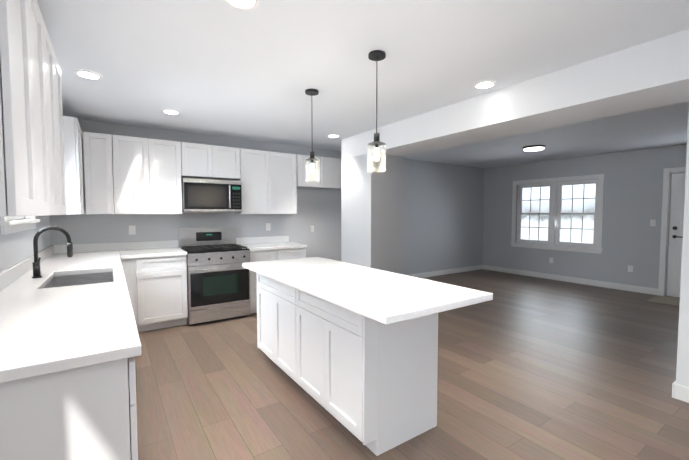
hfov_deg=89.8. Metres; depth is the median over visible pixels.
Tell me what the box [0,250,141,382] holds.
countertop
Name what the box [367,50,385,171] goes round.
pendant light
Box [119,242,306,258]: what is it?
countertop
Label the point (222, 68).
ceiling
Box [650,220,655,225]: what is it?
electrical outlet plate
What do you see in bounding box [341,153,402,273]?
support column
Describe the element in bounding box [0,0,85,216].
upper cabinet
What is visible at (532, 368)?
floor
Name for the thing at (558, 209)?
living room window
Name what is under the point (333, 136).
recessed light
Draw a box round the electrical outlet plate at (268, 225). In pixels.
[266,223,270,230]
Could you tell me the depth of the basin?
2.83 m
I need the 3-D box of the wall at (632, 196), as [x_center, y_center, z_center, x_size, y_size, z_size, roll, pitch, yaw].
[5.590,-0.124,5.482,0.150,2.485,7.500,-2,3,-34]
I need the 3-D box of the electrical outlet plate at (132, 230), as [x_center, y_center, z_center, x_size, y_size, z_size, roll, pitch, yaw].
[-2.700,0.001,4.398,0.075,0.115,0.007,-2,3,-34]
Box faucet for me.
[32,226,72,277]
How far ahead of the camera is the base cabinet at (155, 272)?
4.13 m
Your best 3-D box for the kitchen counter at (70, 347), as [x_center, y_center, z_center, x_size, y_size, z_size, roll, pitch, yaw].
[-2.038,0.614,2.605,0.649,1.287,3.759,-2,3,-34]
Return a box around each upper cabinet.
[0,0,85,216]
[83,132,340,213]
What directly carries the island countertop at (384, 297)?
on the kitchen island
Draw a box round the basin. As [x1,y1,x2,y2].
[44,272,112,287]
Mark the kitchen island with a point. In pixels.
(352, 349)
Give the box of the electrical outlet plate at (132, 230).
[129,225,135,234]
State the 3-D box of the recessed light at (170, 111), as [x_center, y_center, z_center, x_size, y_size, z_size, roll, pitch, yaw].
[-1.885,-1.280,3.757,0.184,0.007,0.184,-2,3,-34]
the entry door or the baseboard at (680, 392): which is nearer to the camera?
the baseboard at (680, 392)
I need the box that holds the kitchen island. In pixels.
[256,273,437,455]
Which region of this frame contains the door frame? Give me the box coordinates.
[658,167,685,295]
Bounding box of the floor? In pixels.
[135,269,688,459]
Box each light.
[74,70,102,79]
[161,109,179,114]
[224,0,258,9]
[305,89,318,180]
[327,134,339,137]
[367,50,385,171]
[473,80,496,88]
[523,145,544,150]
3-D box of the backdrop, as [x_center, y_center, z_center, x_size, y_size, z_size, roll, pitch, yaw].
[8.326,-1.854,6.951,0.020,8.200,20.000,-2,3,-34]
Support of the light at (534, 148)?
attached to the ceiling
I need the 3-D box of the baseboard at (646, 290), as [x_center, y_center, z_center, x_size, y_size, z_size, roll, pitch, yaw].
[4.365,0.982,7.198,0.016,0.110,3.315,-2,3,-34]
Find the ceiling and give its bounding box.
[37,0,688,167]
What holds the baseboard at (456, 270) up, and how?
attached to the wall at (442, 216)
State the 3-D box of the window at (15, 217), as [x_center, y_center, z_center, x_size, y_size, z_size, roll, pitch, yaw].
[-2.515,-0.452,2.608,0.165,0.924,1.160,-2,3,-34]
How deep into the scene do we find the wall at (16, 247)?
2.68 m
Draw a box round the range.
[178,227,250,325]
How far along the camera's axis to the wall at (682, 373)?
2.53 m
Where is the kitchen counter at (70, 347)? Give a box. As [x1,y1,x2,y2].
[0,226,141,459]
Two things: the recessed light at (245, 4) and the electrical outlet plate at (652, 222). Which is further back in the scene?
the electrical outlet plate at (652, 222)
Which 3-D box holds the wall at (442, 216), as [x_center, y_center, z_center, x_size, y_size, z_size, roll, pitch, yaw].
[-0.012,-0.164,6.308,8.500,2.485,0.150,-2,3,-34]
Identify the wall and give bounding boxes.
[0,215,50,271]
[49,119,483,274]
[482,144,686,289]
[676,113,688,387]
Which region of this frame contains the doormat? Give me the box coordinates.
[647,295,679,305]
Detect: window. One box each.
[0,216,39,234]
[510,174,603,253]
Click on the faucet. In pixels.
(36, 264)
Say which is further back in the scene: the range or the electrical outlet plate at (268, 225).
the electrical outlet plate at (268, 225)
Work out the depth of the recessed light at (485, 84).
2.94 m
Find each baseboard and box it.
[408,265,482,277]
[483,265,657,294]
[672,382,688,402]
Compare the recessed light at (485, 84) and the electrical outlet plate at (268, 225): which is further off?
the electrical outlet plate at (268, 225)
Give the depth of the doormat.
5.44 m
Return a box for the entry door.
[666,173,685,296]
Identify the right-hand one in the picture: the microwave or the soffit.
the soffit
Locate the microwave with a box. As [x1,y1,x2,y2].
[181,178,241,211]
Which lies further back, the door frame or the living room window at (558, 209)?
the living room window at (558, 209)
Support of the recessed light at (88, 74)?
in the ceiling
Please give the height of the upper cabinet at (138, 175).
0.914 m
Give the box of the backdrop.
[521,184,595,243]
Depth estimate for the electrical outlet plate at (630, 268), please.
6.14 m
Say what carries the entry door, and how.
in the wall at (632, 196)
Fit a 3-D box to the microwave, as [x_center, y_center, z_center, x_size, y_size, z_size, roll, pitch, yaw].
[-1.818,-0.460,4.701,0.738,0.429,0.449,-2,3,-34]
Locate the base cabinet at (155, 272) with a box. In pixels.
[53,236,306,331]
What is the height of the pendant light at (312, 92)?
0.805 m
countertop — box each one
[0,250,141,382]
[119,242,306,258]
[242,257,492,324]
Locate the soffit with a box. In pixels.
[341,29,688,158]
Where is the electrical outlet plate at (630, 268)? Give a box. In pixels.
[628,265,632,271]

